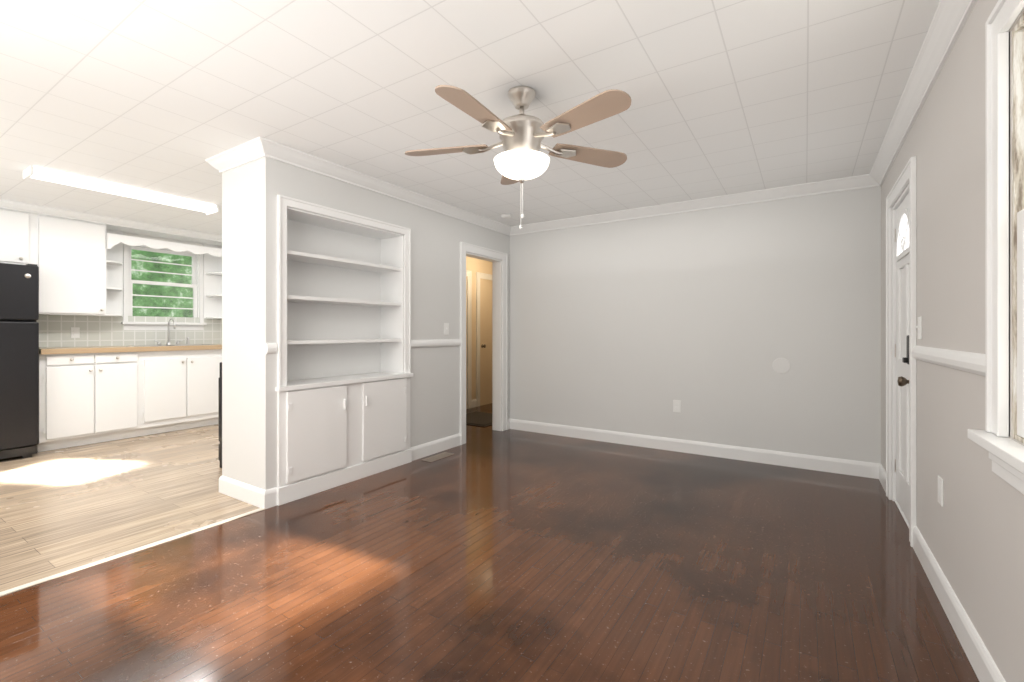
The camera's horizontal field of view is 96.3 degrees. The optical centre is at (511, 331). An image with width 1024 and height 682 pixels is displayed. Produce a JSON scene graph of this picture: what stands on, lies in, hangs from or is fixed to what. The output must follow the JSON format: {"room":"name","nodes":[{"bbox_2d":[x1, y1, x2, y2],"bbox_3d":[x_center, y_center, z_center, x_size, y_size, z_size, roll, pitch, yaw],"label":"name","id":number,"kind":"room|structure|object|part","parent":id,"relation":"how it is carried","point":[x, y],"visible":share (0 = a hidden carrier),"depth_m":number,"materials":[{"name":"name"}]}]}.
{"room":"living room","nodes":[
{"label":"living room","id":0,"kind":"room"},
{"bbox_2d":[123,232,202,245],"bbox_3d":[-4.936,-0.040,5.088,0.120,2.440,4.380,0,0,33],"label":"wall","id":1,"kind":"structure","parent":0,"point":[161,239],"depth_m":5.78,"materials":[{"name":"white paint"}]},
{"bbox_2d":[0,208,35,264],"bbox_3d":[-5.143,-0.924,4.342,0.326,0.528,0.780,0,0,33],"label":"upper cabinet","id":2,"kind":"object","parent":1,"relation":"attached to","point":[17,228],"depth_m":4.50,"materials":[{"name":"white wood"}]},
{"bbox_2d":[36,214,107,315],"bbox_3d":[-4.776,-0.684,4.917,0.326,1.008,0.585,0,0,33],"label":"upper cabinet","id":3,"kind":"object","parent":1,"relation":"attached to","point":[72,255],"depth_m":4.83,"materials":[{"name":"white wood"}]},
{"bbox_2d":[0,199,221,245],"bbox_3d":[-4.749,-1.224,4.897,0.400,0.072,4.260,0,0,33],"label":"trim","id":4,"kind":"structure","parent":1,"relation":"attached to","point":[127,226],"depth_m":5.22,"materials":[{"name":"white wood"}]},
{"bbox_2d":[37,315,221,347],"bbox_3d":[-4.426,-0.005,5.765,0.008,0.370,2.450,0,0,33],"label":"backsplash","id":5,"kind":"structure","parent":1,"relation":"attached to","point":[54,330],"depth_m":5.38,"materials":[{"name":"tile"}]},
{"bbox_2d":[71,327,79,337],"bbox_3d":[-4.848,0.010,5.091,0.008,0.118,0.072,0,0,33],"label":"electrical outlet","id":6,"kind":"object","parent":5,"relation":"attached to","point":[75,332],"visible":1,"depth_m":5.09,"materials":[{"name":"white plastic"}]},
{"bbox_2d":[121,244,206,329],"bbox_3d":[-4.423,-0.562,5.834,0.180,1.085,0.900,0,0,33],"label":"window","id":7,"kind":"structure","parent":1,"relation":"in","point":[196,285],"depth_m":5.80,"materials":[{"name":"white wood"}]},
{"bbox_2d":[220,246,221,318],"bbox_3d":[-3.763,-0.684,6.499,0.326,1.008,0.491,0,0,33],"label":"upper cabinet","id":8,"kind":"object","parent":1,"relation":"attached to","point":[220,246],"depth_m":6.35,"materials":[{"name":"white wood"}]},
{"bbox_2d":[222,157,509,489],"bbox_3d":[-1.083,-0.040,4.485,0.580,2.440,3.000,0,0,33],"label":"wall","id":9,"kind":"structure","parent":0,"point":[251,191],"depth_m":3.34,"materials":[{"name":"grey paint"}]},
{"bbox_2d":[205,141,256,172],"bbox_3d":[-1.919,-1.215,3.194,0.540,0.090,0.078,0,0,33],"label":"crown molding","id":10,"kind":"structure","parent":9,"relation":"attached to","point":[235,157],"depth_m":3.21,"materials":[{"name":"white wood"}]},
{"bbox_2d":[219,476,274,508],"bbox_3d":[-1.878,1.119,3.216,0.582,0.122,0.036,0,0,33],"label":"baseboard","id":11,"kind":"structure","parent":9,"relation":"attached to","point":[258,497],"depth_m":3.16,"materials":[{"name":"white wood"}]},
{"bbox_2d":[249,136,512,235],"bbox_3d":[-0.854,-1.215,4.233,0.078,0.090,2.978,0,0,33],"label":"crown molding","id":12,"kind":"structure","parent":9,"relation":"attached to","point":[261,147],"depth_m":3.67,"materials":[{"name":"white wood"}]},
{"bbox_2d":[410,433,460,460],"bbox_3d":[-0.734,1.119,4.477,0.016,0.122,0.722,0,0,33],"label":"baseboard","id":13,"kind":"structure","parent":9,"relation":"attached to","point":[426,449],"depth_m":4.45,"materials":[{"name":"white wood"}]},
{"bbox_2d":[411,339,460,347],"bbox_3d":[-0.732,0.113,4.476,0.022,0.075,0.722,0,0,33],"label":"trim","id":14,"kind":"structure","parent":9,"relation":"attached to","point":[436,342],"depth_m":4.45,"materials":[{"name":"white wood"}]},
{"bbox_2d":[444,323,448,334],"bbox_3d":[-0.653,-0.030,4.602,0.018,0.118,0.072,0,0,33],"label":"light switch","id":15,"kind":"object","parent":9,"relation":"attached to","point":[446,328],"visible":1,"depth_m":4.60,"materials":[{"name":"white plastic"}]},
{"bbox_2d":[0,0,939,235],"bbox_3d":[-0.951,-1.300,4.366,7.610,0.080,7.700,0,0,33],"label":"ceiling","id":16,"kind":"structure","parent":0,"point":[166,97],"depth_m":2.40,"materials":[{"name":"tile"}]},
{"bbox_2d":[23,166,217,214],"bbox_3d":[-3.375,-1.223,4.077,0.216,0.070,1.320,0,0,33],"label":"kitchen ceiling light","id":17,"kind":"object","parent":16,"relation":"attached to","point":[73,180],"visible":1,"depth_m":3.92,"materials":[{"name":"white plastic"}]},
{"bbox_2d":[501,214,510,218],"bbox_3d":[-0.065,-1.245,4.962,0.116,0.030,0.116,0,0,33],"label":"smoke detector","id":18,"kind":"object","parent":16,"relation":"attached to","point":[505,216],"visible":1,"depth_m":4.92,"materials":[{"name":"white plastic"}]},
{"bbox_2d":[405,85,630,228],"bbox_3d":[0.030,-0.900,2.372,1.262,0.718,1.219,0,0,33],"label":"ceiling fan","id":19,"kind":"object","parent":16,"relation":"hanging from","point":[521,158],"visible":1,"depth_m":2.31,"materials":[{"name":"brown wood"}]},
{"bbox_3d":[0.052,-1.020,2.418,0.256,0.477,0.256,0,0,33],"label":"motor","id":20,"kind":"part","parent":19,"relation":"part of","materials":[{"name":"silver metal"}]},
{"bbox_3d":[0.052,-0.857,2.418,0.296,0.094,0.296,0,0,33],"label":"lamp shade","id":21,"kind":"part","parent":19,"relation":"part of","materials":[{"name":"white glass"}]},
{"bbox_2d":[466,256,491,408],"bbox_3d":[-0.812,-0.040,6.948,0.120,2.440,3.200,0,0,33],"label":"wall","id":22,"kind":"structure","parent":0,"point":[474,265],"depth_m":7.35,"materials":[{"name":"paint"}]},
{"bbox_2d":[472,399,476,407],"bbox_3d":[-0.787,1.119,6.861,0.016,0.122,3.080,0,0,33],"label":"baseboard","id":23,"kind":"structure","parent":22,"relation":"attached to","point":[474,402],"depth_m":7.16,"materials":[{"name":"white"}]},
{"bbox_2d":[0,403,978,681],"bbox_3d":[-0.951,1.207,4.366,7.610,0.066,7.700,0,0,33],"label":"floor","id":24,"kind":"structure","parent":0,"point":[490,555],"depth_m":2.25,"materials":[{"name":"brown wood"}]},
{"bbox_2d":[0,263,38,458],"bbox_3d":[-4.938,0.273,4.208,0.755,1.815,0.715,0,0,33],"label":"fridge","id":25,"kind":"object","parent":24,"relation":"on","point":[19,361],"visible":1,"depth_m":4.22,"materials":[{"name":"black metal"}]},
{"bbox_2d":[37,352,143,451],"bbox_3d":[-4.600,0.698,4.933,0.588,0.960,0.802,0,0,33],"label":"base cabinet","id":26,"kind":"object","parent":24,"relation":"on","point":[92,395],"depth_m":4.75,"materials":[{"name":"white wood"}]},
{"bbox_2d":[39,344,221,355],"bbox_3d":[-4.156,0.193,5.607,0.610,0.050,2.416,0,0,33],"label":"countertop","id":27,"kind":"structure","parent":26,"relation":"on","point":[168,347],"depth_m":5.09,"materials":[{"name":"brown wood"}]},
{"bbox_2d":[154,318,189,345],"bbox_3d":[-4.207,-0.002,5.722,0.206,0.330,0.378,0,0,33],"label":"faucet","id":28,"kind":"object","parent":27,"relation":"on","point":[159,343],"depth_m":5.72,"materials":[{"name":"silver metal"}]},
{"bbox_2d":[144,348,221,435],"bbox_3d":[-4.142,0.698,5.649,0.588,0.960,0.897,0,0,33],"label":"base cabinet","id":29,"kind":"object","parent":24,"relation":"on","point":[181,389],"depth_m":5.45,"materials":[{"name":"white wood"}]},
{"bbox_2d":[219,362,221,467],"bbox_3d":[-2.107,0.630,4.156,0.731,1.100,0.760,0,0,33],"label":"range","id":30,"kind":"object","parent":24,"relation":"on","point":[220,418],"visible":0.08,"depth_m":3.97,"materials":[{"name":"black metal"}]},
{"bbox_2d":[275,195,412,505],"bbox_3d":[-1.379,0.123,3.719,0.348,2.114,1.260,0,0,33],"label":"bookshelf","id":31,"kind":"object","parent":24,"relation":"on","point":[343,302],"visible":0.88,"depth_m":3.75,"materials":[{"name":"white wood"}]},
{"bbox_2d":[286,378,406,482],"bbox_3d":[-1.241,0.730,3.626,0.036,0.630,1.122,0,0,33],"label":"doors","id":32,"kind":"structure","parent":31,"relation":"attached to","point":[316,431],"depth_m":3.47,"materials":[{"name":"white wood"}]},
{"bbox_3d":[-1.234,0.740,3.620,0.018,0.484,1.116,0,0,33],"label":"builtin bookshelf hardware","id":33,"kind":"part","parent":32,"relation":"part of","materials":[{"name":"white wood"}]},
{"bbox_2d":[422,452,452,461],"bbox_3d":[-0.694,1.177,4.314,0.120,0.006,0.330,0,0,33],"label":"floor vent","id":34,"kind":"object","parent":24,"relation":"in","point":[438,456],"visible":1,"depth_m":4.29,"materials":[{"name":"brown metal"}]},
{"bbox_2d":[466,411,491,426],"bbox_3d":[-0.436,1.172,6.209,0.750,0.016,0.800,0,0,33],"label":"doormat","id":35,"kind":"object","parent":24,"relation":"on","point":[480,419],"visible":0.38,"depth_m":6.08,"materials":[{"name":"brown fabric"}]},
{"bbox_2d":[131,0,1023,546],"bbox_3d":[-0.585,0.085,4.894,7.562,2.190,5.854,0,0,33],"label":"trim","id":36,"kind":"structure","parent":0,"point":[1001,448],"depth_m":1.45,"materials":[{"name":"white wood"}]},
{"bbox_3d":[-4.442,-0.580,5.846,0.038,0.860,0.670,0,0,33],"label":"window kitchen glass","id":37,"kind":"part","parent":36,"relation":"part of","materials":[{"name":"clear glass"}]},
{"bbox_3d":[1.199,-0.271,0.980,0.073,1.422,1.185,0,0,33],"label":"window casing","id":38,"kind":"part","parent":36,"relation":"part of","materials":[{"name":"white wood"}]},
{"bbox_2d":[510,186,880,463],"bbox_3d":[1.506,-0.040,4.680,3.810,2.440,0.120,0,0,33],"label":"wall","id":39,"kind":"structure","parent":0,"point":[706,317],"depth_m":4.32,"materials":[{"name":"grey paint"}]},
{"bbox_2d":[673,400,680,412],"bbox_3d":[1.627,0.735,4.527,0.072,0.118,0.008,0,0,33],"label":"outlet","id":40,"kind":"object","parent":39,"relation":"attached to","point":[676,405],"visible":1,"depth_m":4.52,"materials":[{"name":"white plastic"}]},
{"bbox_2d":[507,419,874,478],"bbox_3d":[1.455,1.119,4.619,3.550,0.122,0.040,0,0,33],"label":"baseboard","id":41,"kind":"structure","parent":39,"relation":"attached to","point":[803,461],"depth_m":4.35,"materials":[{"name":"white wood"}]},
{"bbox_2d":[513,174,868,234],"bbox_3d":[1.403,-1.215,4.629,3.452,0.090,0.078,0,0,33],"label":"crown molding","id":42,"kind":"structure","parent":39,"relation":"attached to","point":[860,181],"depth_m":4.33,"materials":[{"name":"white wood"}]},
{"bbox_2d":[772,358,790,373],"bbox_3d":[2.378,0.300,4.048,0.140,0.140,0.004,0,0,33],"label":"electrical outlet cover","id":43,"kind":"object","parent":39,"relation":"attached to","point":[781,365],"visible":1,"depth_m":4.05,"materials":[{"name":"white paint"}]},
{"bbox_2d":[881,0,1023,681],"bbox_3d":[1.569,-0.040,1.375,0.140,2.440,5.380,0,0,33],"label":"wall","id":44,"kind":"structure","parent":0,"point":[971,530],"depth_m":1.79,"materials":[{"name":"grey paint"}]},
{"bbox_2d":[875,463,885,492],"bbox_3d":[2.817,1.119,3.469,0.016,0.122,0.428,0,0,33],"label":"baseboard","id":45,"kind":"structure","parent":44,"relation":"attached to","point":[880,474],"depth_m":3.59,"materials":[{"name":"white wood"}]},
{"bbox_2d":[895,193,908,522],"bbox_3d":[2.494,0.160,2.883,0.048,2.013,0.725,0,0,33],"label":"front door","id":46,"kind":"structure","parent":44,"relation":"in","point":[902,392],"depth_m":3.00,"materials":[{"name":"white wood"}]},
{"bbox_3d":[2.668,0.130,3.190,0.010,1.690,0.019,0,0,33],"label":"front door hinges","id":47,"kind":"part","parent":46,"relation":"part of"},
{"bbox_2d":[896,208,908,386],"bbox_3d":[2.428,-0.224,2.884,0.074,1.092,0.580,0,0,33],"label":"window","id":48,"kind":"structure","parent":46,"relation":"attached to","point":[902,245],"depth_m":2.88,"materials":[{"name":"clear glass"}]},
{"bbox_3d":[2.467,-0.623,2.888,0.012,0.295,0.530,0,0,33],"label":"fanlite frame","id":49,"kind":"part","parent":48,"relation":"part of","materials":[{"name":"white glass"}]},
{"bbox_3d":[2.289,0.290,2.667,0.074,0.064,0.064,0,0,33],"label":"knob","id":50,"kind":"part","parent":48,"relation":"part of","materials":[{"name":"brown metal"}]},
{"bbox_3d":[2.471,-0.623,2.885,0.002,0.235,0.470,0,0,33],"label":"fanlite glass","id":51,"kind":"part","parent":48,"relation":"part of","materials":[{"name":"white"}]},
{"bbox_2d":[907,335,908,363],"bbox_3d":[2.307,0.105,2.652,0.030,0.170,0.075,0,0,33],"label":"door lock","id":52,"kind":"object","parent":46,"relation":"attached to","point":[908,348],"visible":0.27,"depth_m":2.63,"materials":[{"name":"black metal"}]},
{"bbox_2d":[902,357,907,362],"bbox_3d":[2.286,0.165,2.666,0.020,0.030,0.045,0,0,33],"label":"lever","id":53,"kind":"object","parent":52,"relation":"attached to","point":[904,359],"visible":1,"depth_m":2.65,"materials":[{"name":"black metal"}]},
{"bbox_2d":[916,317,921,338],"bbox_3d":[2.144,-0.020,2.420,0.018,0.118,0.072,0,0,33],"label":"light switch","id":54,"kind":"object","parent":44,"relation":"attached to","point":[919,326],"visible":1,"depth_m":2.41,"materials":[{"name":"white plastic"}]},
{"bbox_2d":[869,0,976,186],"bbox_3d":[1.509,-1.215,1.484,0.078,0.090,5.260,0,0,33],"label":"crown molding","id":55,"kind":"structure","parent":44,"relation":"attached to","point":[949,20],"depth_m":2.16,"materials":[{"name":"white wood"}]},
{"bbox_2d":[938,476,942,506],"bbox_3d":[1.911,0.710,2.047,0.008,0.118,0.072,0,0,33],"label":"outlet","id":56,"kind":"object","parent":44,"relation":"attached to","point":[940,490],"visible":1,"depth_m":2.03,"materials":[{"name":"white plastic"}]},
{"bbox_2d":[911,346,984,375],"bbox_3d":[1.858,0.113,1.977,0.022,0.075,1.263,0,0,33],"label":"trim","id":57,"kind":"structure","parent":44,"relation":"attached to","point":[972,362],"depth_m":1.82,"materials":[{"name":"white wood"}]},
{"bbox_2d":[913,526,1005,681],"bbox_3d":[1.160,1.119,0.881,0.016,0.122,3.865,0,0,33],"label":"baseboard","id":58,"kind":"structure","parent":44,"relation":"attached to","point":[982,662],"depth_m":1.77,"materials":[{"name":"white wood"}]},
{"bbox_2d":[1012,14,1023,442],"bbox_3d":[1.293,-0.281,0.919,0.154,1.231,0.957,0,0,33],"label":"window","id":59,"kind":"structure","parent":44,"relation":"in","point":[1018,117],"depth_m":1.34,"materials":[{"name":"clear glass"}]},
{"label":"outside","id":60,"kind":"structure","parent":0,"visible":0},
{"bbox_2d":[131,250,192,316],"bbox_3d":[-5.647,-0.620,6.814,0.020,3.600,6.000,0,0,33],"label":"foliage","id":61,"kind":"object","parent":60,"point":[153,290],"depth_m":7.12,"materials":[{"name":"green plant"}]}
]}

